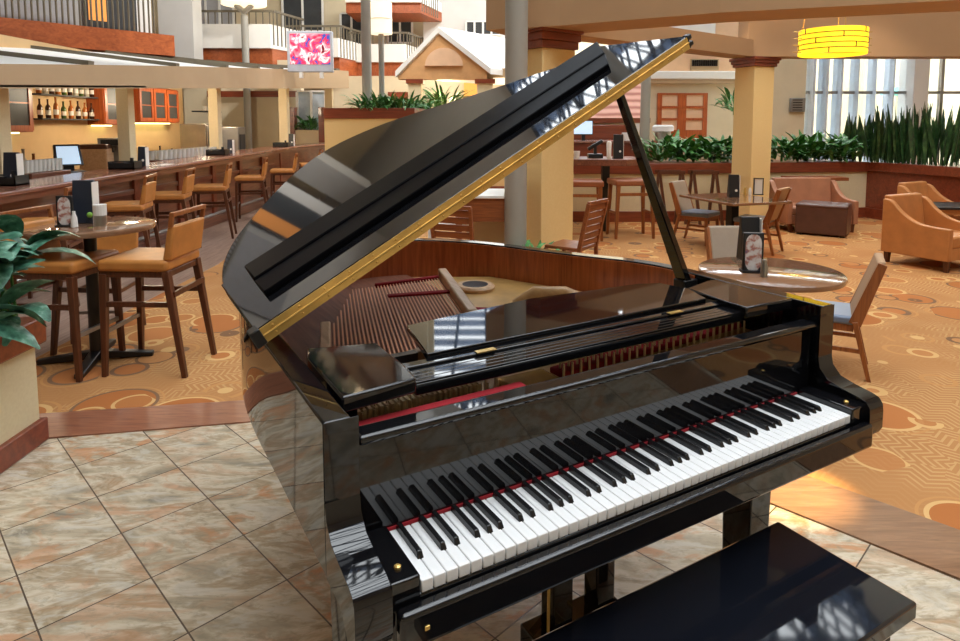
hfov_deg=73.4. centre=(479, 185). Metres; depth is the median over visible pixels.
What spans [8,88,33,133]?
upper cabinet
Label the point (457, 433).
grand piano
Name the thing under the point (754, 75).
pillar
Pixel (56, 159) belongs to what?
drinking glass
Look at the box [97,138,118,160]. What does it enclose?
coffee machine
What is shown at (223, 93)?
trim
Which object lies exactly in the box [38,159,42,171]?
drinking glass
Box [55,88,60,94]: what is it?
bottle
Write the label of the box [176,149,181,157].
drinking glass
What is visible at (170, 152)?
drinking glass
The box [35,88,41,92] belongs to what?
bottle
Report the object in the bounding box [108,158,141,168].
caddy
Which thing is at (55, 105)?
bottle
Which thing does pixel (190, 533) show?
floor
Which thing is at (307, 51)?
television
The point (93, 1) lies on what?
window
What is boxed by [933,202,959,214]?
table
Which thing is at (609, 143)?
dispenser bottle
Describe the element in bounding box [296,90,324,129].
window
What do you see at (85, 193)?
holder
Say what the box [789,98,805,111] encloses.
wall plaque
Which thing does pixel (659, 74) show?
trim
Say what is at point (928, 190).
armchair
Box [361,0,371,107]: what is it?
pole
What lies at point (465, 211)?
chair
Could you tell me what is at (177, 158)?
glass rack
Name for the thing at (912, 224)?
armchair
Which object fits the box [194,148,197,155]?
drinking glass
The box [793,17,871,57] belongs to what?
pendant lamp
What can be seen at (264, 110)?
wall
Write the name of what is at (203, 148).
drinking glass
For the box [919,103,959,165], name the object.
snake plant
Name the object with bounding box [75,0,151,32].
wall
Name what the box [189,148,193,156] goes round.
drinking glass
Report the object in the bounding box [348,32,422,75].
balcony
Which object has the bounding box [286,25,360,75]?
balcony
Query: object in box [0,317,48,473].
planter
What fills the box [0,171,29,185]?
caddy
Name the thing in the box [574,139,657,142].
countertop
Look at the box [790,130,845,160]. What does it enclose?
leafy plant
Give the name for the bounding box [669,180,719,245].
dining chair
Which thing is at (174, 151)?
drinking glass
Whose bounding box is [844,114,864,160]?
snake plant
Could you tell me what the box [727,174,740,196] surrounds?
holder
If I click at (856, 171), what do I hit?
wall
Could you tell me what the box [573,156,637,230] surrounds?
table
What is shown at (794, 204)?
seat cushion
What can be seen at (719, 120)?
wall
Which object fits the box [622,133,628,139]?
paper roll
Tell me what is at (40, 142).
wall
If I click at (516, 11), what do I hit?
pole
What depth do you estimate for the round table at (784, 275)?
3.20 m
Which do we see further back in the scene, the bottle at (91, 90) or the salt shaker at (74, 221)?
the bottle at (91, 90)
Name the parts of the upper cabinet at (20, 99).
door pane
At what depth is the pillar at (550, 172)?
6.63 m
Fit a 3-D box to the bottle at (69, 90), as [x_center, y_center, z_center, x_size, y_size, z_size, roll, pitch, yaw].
[-6.300,-1.542,9.893,0.071,0.320,0.068,0,5,0]
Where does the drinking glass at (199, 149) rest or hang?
on the glass rack at (177, 158)
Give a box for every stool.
[0,204,125,382]
[22,186,83,305]
[69,232,146,343]
[97,204,216,377]
[104,173,161,247]
[146,167,201,247]
[192,162,237,238]
[234,157,268,221]
[270,153,297,195]
[299,149,323,168]
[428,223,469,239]
[573,178,603,240]
[606,177,654,238]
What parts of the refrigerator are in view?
door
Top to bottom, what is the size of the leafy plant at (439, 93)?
0.751 m
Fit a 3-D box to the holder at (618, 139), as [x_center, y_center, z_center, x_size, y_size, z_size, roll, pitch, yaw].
[1.911,-0.539,8.848,0.136,0.330,0.089,0,5,0]
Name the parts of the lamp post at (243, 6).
lamp shade, post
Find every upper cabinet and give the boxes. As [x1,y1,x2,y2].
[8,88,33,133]
[86,88,116,125]
[133,88,179,123]
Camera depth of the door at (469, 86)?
17.93 m
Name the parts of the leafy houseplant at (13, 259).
stem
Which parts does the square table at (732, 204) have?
post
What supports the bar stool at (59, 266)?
on the floor at (910, 329)
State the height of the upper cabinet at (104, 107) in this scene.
0.724 m
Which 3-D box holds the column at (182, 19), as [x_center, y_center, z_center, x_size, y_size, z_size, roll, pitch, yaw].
[-7.176,-5.387,15.318,0.819,4.779,0.500,0,5,0]
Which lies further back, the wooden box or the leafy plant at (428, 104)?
the leafy plant at (428, 104)
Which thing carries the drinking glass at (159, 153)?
on the glass rack at (177, 158)
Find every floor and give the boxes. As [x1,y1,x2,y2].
[0,208,959,640]
[36,216,959,529]
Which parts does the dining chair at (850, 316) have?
seat, seat frame, leg, backrest, leg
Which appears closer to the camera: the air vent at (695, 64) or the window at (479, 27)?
the air vent at (695, 64)
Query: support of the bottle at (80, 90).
on the glass shelf at (40, 94)
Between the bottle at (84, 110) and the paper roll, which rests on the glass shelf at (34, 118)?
the bottle at (84, 110)
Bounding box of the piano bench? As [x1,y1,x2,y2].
[532,522,915,640]
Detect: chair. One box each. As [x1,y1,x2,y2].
[430,206,473,240]
[544,198,608,254]
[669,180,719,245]
[705,226,738,259]
[733,187,790,255]
[814,253,887,382]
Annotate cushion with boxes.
[792,203,795,215]
[796,200,852,209]
[952,230,959,248]
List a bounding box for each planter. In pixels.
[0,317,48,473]
[290,107,324,143]
[324,108,424,150]
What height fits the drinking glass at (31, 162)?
0.130 m
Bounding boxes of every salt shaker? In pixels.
[71,211,77,227]
[760,259,767,277]
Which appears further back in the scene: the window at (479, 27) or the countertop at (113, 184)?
the window at (479, 27)
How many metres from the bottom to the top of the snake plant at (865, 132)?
0.780 m
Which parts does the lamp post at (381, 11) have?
lamp shade, post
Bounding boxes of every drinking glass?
[23,160,29,173]
[25,160,33,172]
[34,160,37,172]
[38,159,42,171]
[38,159,46,171]
[46,159,50,170]
[50,158,58,170]
[51,159,54,170]
[55,158,62,169]
[149,151,154,159]
[157,151,162,159]
[163,150,167,159]
[167,150,172,158]
[173,150,176,158]
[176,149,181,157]
[182,149,185,157]
[186,149,189,156]
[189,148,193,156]
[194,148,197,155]
[198,148,201,155]
[202,147,205,154]
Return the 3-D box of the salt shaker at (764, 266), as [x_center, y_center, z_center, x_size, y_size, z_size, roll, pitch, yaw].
[1.403,0.407,3.168,0.036,0.085,0.036,0,5,0]
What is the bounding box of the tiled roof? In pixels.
[588,84,640,135]
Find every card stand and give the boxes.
[54,196,73,226]
[739,232,763,272]
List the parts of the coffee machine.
panel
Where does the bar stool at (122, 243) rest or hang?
on the floor at (910, 329)
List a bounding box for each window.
[83,0,137,31]
[88,0,106,21]
[201,0,234,23]
[281,0,323,30]
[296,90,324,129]
[339,13,360,43]
[387,22,412,42]
[465,21,499,34]
[804,59,959,163]
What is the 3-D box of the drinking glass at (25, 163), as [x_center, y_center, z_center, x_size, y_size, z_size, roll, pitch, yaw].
[-4.600,-0.188,6.518,0.076,0.130,0.072,0,5,0]
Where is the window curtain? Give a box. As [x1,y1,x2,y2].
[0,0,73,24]
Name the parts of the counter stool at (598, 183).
seat, leg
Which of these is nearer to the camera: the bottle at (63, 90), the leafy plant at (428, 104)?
the bottle at (63, 90)
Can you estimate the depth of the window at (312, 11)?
19.50 m
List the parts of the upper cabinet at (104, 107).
door, door pane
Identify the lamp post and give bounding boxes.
[221,0,266,148]
[371,1,392,106]
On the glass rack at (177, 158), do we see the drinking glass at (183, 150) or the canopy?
the drinking glass at (183, 150)
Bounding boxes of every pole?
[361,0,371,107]
[504,0,527,245]
[640,76,650,152]
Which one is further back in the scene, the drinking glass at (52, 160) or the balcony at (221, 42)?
the balcony at (221, 42)
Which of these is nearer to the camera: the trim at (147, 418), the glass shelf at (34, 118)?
the trim at (147, 418)
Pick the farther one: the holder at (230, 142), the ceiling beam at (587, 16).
the holder at (230, 142)
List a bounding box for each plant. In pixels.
[294,115,318,129]
[344,92,388,110]
[359,89,408,109]
[378,91,429,111]
[393,94,440,109]
[405,97,442,108]
[406,80,471,105]
[522,239,559,249]
[640,132,686,162]
[650,129,705,162]
[663,134,727,161]
[686,135,732,162]
[703,135,732,162]
[714,87,734,114]
[771,130,831,160]
[771,134,808,161]
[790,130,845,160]
[803,133,862,162]
[819,130,869,160]
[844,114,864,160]
[857,114,875,161]
[863,108,902,162]
[875,104,914,163]
[876,104,907,162]
[892,102,927,163]
[906,103,939,164]
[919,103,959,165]
[921,104,959,165]
[942,120,959,166]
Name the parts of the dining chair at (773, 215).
seat, seat frame, leg, backrest, leg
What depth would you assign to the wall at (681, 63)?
15.38 m
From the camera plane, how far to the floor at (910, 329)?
4.07 m
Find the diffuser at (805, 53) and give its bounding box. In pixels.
[805,53,851,54]
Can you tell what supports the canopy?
on the floor at (190, 533)
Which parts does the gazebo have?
arch panel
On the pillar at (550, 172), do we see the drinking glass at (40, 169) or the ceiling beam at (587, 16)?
the ceiling beam at (587, 16)
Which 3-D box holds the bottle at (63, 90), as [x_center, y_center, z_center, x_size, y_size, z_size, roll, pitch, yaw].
[-6.300,-1.499,9.755,0.071,0.260,0.068,0,5,0]
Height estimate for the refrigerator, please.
0.660 m
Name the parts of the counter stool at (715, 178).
leg, leg, rail, rail, leg, leg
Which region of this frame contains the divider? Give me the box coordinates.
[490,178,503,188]
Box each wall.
[0,34,183,168]
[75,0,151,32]
[151,0,422,111]
[183,42,604,123]
[183,60,303,147]
[333,76,502,109]
[423,0,504,41]
[573,159,959,221]
[640,83,734,159]
[658,22,738,70]
[771,59,806,159]
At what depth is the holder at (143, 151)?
7.91 m
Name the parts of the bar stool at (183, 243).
leg, leg, seat, seat frame, leg, backrest, rail, leg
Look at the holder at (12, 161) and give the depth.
5.70 m
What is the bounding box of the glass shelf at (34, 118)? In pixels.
[34,118,98,119]
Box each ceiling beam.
[486,0,959,34]
[738,11,959,58]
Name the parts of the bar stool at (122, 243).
backrest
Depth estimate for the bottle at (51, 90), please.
9.46 m
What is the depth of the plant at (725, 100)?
12.66 m
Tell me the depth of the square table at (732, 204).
7.58 m
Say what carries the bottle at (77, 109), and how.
on the glass shelf at (34, 118)
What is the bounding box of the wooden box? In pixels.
[79,144,113,170]
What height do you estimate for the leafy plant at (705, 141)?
0.454 m
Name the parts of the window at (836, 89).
rail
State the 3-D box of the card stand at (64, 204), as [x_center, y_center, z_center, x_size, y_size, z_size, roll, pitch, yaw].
[-2.530,0.155,3.931,0.102,0.187,0.060,-1,5,-6]
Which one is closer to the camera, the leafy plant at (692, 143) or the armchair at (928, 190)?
the armchair at (928, 190)
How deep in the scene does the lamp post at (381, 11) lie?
12.50 m
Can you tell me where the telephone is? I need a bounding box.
[587,140,602,157]
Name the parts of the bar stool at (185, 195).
leg, leg, seat frame, seat, leg, backrest, rail, leg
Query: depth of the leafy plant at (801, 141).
10.27 m
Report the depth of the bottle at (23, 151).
7.33 m
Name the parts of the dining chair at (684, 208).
leg, backrest, leg, seat frame, seat, leg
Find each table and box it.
[21,216,156,378]
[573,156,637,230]
[679,193,791,225]
[698,257,847,292]
[781,176,848,180]
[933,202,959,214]
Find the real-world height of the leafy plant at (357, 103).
0.418 m
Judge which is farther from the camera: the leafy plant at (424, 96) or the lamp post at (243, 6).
the lamp post at (243, 6)
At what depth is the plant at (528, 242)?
6.01 m
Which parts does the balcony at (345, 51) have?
handrail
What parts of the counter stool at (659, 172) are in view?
leg, leg, rail, rail, leg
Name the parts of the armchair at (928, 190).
backrest, arm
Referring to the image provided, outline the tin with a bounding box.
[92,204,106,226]
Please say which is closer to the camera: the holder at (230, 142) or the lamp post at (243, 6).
the holder at (230, 142)
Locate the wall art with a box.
[388,92,407,101]
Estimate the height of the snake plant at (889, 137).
0.919 m
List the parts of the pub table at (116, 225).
post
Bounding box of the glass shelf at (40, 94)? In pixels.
[32,93,97,98]
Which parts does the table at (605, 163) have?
post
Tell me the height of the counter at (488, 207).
0.830 m
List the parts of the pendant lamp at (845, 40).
rod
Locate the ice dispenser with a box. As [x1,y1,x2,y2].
[222,127,245,150]
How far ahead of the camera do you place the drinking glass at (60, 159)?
7.03 m
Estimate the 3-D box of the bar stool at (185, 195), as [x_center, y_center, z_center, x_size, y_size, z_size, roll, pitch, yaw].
[-3.596,0.292,7.566,0.507,0.987,0.420,-1,5,-12]
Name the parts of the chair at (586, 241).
seat, leg, rail, leg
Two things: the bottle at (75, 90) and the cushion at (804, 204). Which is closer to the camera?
the cushion at (804, 204)
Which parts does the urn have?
lid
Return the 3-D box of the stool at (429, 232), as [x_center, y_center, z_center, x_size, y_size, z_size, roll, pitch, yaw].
[-0.304,0.615,6.585,0.440,0.519,0.400,0,5,0]
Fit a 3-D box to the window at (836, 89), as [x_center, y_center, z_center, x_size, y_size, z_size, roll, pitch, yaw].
[9.172,-2.285,13.597,4.564,5.000,0.500,0,5,0]
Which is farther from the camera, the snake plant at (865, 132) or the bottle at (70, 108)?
the snake plant at (865, 132)
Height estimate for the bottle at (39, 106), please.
0.280 m
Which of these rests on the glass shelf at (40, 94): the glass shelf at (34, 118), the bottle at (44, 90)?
the bottle at (44, 90)
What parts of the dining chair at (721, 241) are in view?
leg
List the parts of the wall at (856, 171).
baseboard, baseboard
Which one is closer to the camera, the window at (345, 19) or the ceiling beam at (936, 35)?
the ceiling beam at (936, 35)
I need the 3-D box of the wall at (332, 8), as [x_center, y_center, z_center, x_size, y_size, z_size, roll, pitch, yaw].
[-5.911,-5.719,19.706,8.516,6.891,0.300,0,5,0]
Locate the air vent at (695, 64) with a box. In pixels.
[690,59,718,69]
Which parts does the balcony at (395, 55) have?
handrail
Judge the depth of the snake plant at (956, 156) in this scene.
9.14 m
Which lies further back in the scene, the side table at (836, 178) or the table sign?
the side table at (836, 178)
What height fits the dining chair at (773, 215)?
0.776 m
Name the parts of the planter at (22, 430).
baseboard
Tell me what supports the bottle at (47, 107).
on the glass shelf at (34, 118)
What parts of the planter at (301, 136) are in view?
post, post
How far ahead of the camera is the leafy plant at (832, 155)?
10.34 m
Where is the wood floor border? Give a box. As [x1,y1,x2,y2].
[770,475,959,579]
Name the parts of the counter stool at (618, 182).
leg, leg, seat, leg, leg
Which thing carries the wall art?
attached to the wall at (391, 83)
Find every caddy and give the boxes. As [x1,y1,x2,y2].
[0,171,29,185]
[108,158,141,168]
[206,147,228,154]
[273,140,289,146]
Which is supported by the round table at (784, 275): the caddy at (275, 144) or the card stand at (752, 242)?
the card stand at (752, 242)
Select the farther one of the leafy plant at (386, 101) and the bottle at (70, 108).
the leafy plant at (386, 101)
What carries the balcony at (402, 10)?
attached to the wall at (455, 13)
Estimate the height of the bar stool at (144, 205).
0.987 m
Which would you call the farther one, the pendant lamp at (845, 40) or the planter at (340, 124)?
the planter at (340, 124)
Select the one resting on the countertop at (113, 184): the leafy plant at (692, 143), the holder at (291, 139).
the holder at (291, 139)
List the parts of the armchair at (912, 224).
leg, backrest, arm, leg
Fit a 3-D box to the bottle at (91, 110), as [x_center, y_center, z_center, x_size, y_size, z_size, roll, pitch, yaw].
[-6.300,-1.210,10.456,0.071,0.260,0.068,0,5,0]
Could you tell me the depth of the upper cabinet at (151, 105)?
12.17 m
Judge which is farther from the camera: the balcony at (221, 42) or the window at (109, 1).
the balcony at (221, 42)
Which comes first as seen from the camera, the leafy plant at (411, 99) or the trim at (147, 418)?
the trim at (147, 418)
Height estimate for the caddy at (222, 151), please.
0.130 m
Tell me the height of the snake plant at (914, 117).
0.912 m
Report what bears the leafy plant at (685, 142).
in the wall at (856, 171)
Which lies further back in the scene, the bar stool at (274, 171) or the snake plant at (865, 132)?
the bar stool at (274, 171)
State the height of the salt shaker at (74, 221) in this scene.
0.100 m
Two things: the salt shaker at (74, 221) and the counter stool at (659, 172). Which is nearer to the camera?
the salt shaker at (74, 221)
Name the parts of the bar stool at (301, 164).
seat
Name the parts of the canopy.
roof panel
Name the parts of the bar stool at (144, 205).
seat, seat frame, leg, backrest, rail, leg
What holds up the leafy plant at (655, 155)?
in the wall at (856, 171)
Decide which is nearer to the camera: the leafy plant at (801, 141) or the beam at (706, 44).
the beam at (706, 44)
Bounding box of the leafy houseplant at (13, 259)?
[0,214,95,349]
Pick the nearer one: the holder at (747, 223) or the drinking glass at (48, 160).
the holder at (747, 223)
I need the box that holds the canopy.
[0,45,348,173]
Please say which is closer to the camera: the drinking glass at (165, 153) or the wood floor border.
the wood floor border
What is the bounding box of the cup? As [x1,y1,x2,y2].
[574,151,579,157]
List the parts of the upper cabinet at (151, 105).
door, door pane, door, door pane, door, door pane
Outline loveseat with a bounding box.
[769,177,858,231]
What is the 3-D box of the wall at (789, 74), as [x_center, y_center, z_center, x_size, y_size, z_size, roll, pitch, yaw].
[6.039,-1.541,13.264,1.183,2.834,0.300,0,5,0]
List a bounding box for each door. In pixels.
[464,83,476,95]
[656,93,707,142]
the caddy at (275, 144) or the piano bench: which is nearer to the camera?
the piano bench
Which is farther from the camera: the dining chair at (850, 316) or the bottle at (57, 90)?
the bottle at (57, 90)
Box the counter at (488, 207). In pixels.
[455,188,503,243]
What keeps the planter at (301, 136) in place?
on the floor at (190, 533)
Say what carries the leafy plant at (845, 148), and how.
in the wall at (856, 171)
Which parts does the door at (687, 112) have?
pane, pane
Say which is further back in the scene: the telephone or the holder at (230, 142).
the holder at (230, 142)
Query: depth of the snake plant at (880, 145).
10.01 m
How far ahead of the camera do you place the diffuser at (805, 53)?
7.23 m
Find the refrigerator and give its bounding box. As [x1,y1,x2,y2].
[180,124,222,147]
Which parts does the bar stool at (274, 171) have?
leg, leg, seat, seat frame, backrest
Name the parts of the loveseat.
arm, leg, backrest, arm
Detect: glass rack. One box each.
[28,170,70,178]
[149,158,178,162]
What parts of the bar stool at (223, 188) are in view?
leg, leg, seat, seat frame, backrest, leg, rail, leg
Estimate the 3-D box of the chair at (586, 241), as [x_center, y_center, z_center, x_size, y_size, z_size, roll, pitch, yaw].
[0.893,0.526,5.949,0.464,0.817,0.399,4,7,35]
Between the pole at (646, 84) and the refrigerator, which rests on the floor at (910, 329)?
the pole at (646, 84)
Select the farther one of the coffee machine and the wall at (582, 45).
the wall at (582, 45)
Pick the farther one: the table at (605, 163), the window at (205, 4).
the window at (205, 4)
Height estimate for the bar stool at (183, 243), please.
0.987 m
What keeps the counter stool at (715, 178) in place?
on the floor at (910, 329)
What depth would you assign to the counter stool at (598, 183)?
8.23 m
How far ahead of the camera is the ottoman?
8.63 m
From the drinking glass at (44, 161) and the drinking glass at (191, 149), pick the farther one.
the drinking glass at (191, 149)
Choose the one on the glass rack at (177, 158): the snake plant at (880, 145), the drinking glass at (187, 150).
the drinking glass at (187, 150)
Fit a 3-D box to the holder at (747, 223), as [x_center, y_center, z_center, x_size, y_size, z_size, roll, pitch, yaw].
[1.502,0.291,3.580,0.106,0.240,0.089,0,5,0]
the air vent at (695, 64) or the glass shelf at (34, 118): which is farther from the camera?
the air vent at (695, 64)
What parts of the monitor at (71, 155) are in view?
cash drawer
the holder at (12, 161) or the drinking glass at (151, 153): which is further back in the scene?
the drinking glass at (151, 153)
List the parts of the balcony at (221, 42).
handrail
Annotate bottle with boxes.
[21,149,26,160]
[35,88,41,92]
[37,99,42,117]
[42,88,47,93]
[45,99,50,117]
[49,88,54,93]
[53,97,58,118]
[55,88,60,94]
[61,88,66,94]
[61,101,66,118]
[67,88,72,95]
[68,101,73,118]
[73,88,77,95]
[75,101,80,118]
[78,88,83,95]
[82,103,87,118]
[84,88,88,96]
[89,88,93,96]
[89,103,93,118]
[607,141,611,158]
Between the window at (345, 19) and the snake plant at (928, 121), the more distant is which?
the window at (345, 19)
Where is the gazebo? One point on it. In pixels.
(452, 55)
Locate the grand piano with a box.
[222,34,882,640]
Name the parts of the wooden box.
lid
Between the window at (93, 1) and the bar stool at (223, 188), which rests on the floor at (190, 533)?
the bar stool at (223, 188)
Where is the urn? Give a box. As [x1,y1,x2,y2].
[652,125,673,142]
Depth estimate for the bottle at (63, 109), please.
9.73 m
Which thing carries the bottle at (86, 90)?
on the glass shelf at (40, 94)
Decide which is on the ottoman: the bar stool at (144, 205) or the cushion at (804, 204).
the cushion at (804, 204)
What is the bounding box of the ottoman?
[795,200,852,237]
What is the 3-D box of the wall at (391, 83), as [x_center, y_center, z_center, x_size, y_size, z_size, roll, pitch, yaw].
[-1.597,-2.050,18.239,5.469,2.067,0.300,0,5,0]
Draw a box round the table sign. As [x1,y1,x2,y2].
[752,178,763,194]
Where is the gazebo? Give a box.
[395,27,504,100]
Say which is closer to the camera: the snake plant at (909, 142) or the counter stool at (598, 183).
the counter stool at (598, 183)
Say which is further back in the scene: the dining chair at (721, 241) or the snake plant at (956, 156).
the snake plant at (956, 156)
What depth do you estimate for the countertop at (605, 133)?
11.56 m
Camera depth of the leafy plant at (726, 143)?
10.22 m
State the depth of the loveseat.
9.47 m
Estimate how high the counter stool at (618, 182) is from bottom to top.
0.781 m
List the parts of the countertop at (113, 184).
foot rail, panel rail, counter moulding, panel, panel rail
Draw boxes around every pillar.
[527,27,583,251]
[729,56,781,228]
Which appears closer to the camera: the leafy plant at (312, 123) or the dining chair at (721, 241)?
the dining chair at (721, 241)
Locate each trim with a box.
[39,400,250,438]
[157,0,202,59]
[207,91,296,96]
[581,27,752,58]
[651,71,734,82]
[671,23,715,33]
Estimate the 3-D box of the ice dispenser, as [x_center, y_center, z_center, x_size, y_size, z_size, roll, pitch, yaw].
[-4.970,-0.887,13.034,0.460,0.600,0.400,0,5,0]
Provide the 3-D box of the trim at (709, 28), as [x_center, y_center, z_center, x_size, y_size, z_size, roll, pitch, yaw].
[4.666,-3.731,15.170,1.768,0.600,0.100,0,5,0]
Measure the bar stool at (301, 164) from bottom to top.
0.987 m
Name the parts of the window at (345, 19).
frame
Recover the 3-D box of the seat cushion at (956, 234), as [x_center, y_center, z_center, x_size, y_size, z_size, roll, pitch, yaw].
[4.869,0.549,6.822,0.548,0.122,0.548,-3,6,-26]
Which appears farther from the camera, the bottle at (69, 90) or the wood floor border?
the bottle at (69, 90)
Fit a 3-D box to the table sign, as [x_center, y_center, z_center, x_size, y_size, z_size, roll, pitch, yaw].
[3.448,0.010,7.954,0.120,0.210,0.040,0,5,0]
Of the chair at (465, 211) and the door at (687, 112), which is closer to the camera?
the chair at (465, 211)
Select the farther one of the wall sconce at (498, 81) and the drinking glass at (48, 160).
the wall sconce at (498, 81)
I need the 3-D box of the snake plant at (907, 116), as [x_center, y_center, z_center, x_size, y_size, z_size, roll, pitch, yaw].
[6.440,-0.802,9.904,0.432,0.912,0.596,0,5,0]
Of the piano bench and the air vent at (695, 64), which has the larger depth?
the air vent at (695, 64)
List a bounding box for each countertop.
[0,143,324,299]
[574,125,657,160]
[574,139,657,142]
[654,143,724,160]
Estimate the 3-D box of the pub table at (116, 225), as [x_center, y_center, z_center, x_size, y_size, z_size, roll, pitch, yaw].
[-2.430,0.673,4.050,0.750,0.867,0.750,0,5,0]
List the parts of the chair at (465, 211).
leg, rail, leg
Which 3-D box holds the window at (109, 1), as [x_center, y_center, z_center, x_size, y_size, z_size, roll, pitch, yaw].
[-6.962,-4.218,12.071,0.050,2.870,0.912,4,7,40]
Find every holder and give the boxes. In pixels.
[3,152,23,177]
[72,180,98,223]
[138,146,148,165]
[227,139,234,152]
[288,134,294,145]
[613,134,623,158]
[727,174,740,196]
[736,216,762,259]
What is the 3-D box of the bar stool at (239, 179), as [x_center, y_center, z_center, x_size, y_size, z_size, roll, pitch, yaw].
[-3.552,0.055,10.115,0.507,0.987,0.420,-1,5,-13]
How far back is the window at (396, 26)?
19.54 m
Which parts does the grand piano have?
leg, arm, screw knob, lid, iron plate, pedal rod, lyre post, desk rail, desk rail, lyre post, leg, arm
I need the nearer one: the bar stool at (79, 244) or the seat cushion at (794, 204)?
the bar stool at (79, 244)
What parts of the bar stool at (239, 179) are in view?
leg, leg, seat, seat frame, leg, backrest, leg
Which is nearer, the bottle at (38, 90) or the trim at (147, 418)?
the trim at (147, 418)
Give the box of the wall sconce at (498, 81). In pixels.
[493,78,504,84]
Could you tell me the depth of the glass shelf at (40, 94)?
9.70 m
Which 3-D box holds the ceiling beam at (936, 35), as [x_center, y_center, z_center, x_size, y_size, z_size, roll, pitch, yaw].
[7.109,-2.285,9.053,6.783,0.960,0.350,0,5,0]
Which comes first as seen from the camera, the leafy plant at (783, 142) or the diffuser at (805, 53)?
the diffuser at (805, 53)
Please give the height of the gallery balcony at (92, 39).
1.445 m
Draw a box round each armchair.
[881,193,959,272]
[897,181,959,220]
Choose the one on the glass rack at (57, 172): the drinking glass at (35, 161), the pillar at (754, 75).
the drinking glass at (35, 161)
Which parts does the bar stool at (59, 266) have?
leg, rail, backrest, seat frame, leg, seat, leg, leg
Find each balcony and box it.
[0,0,174,56]
[201,10,303,63]
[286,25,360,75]
[345,0,441,21]
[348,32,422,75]
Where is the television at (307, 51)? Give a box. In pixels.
[287,31,333,77]
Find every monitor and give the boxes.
[53,144,85,172]
[574,120,592,139]
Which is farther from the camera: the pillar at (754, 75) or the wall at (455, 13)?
the wall at (455, 13)
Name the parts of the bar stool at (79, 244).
leg, seat, rail, leg, leg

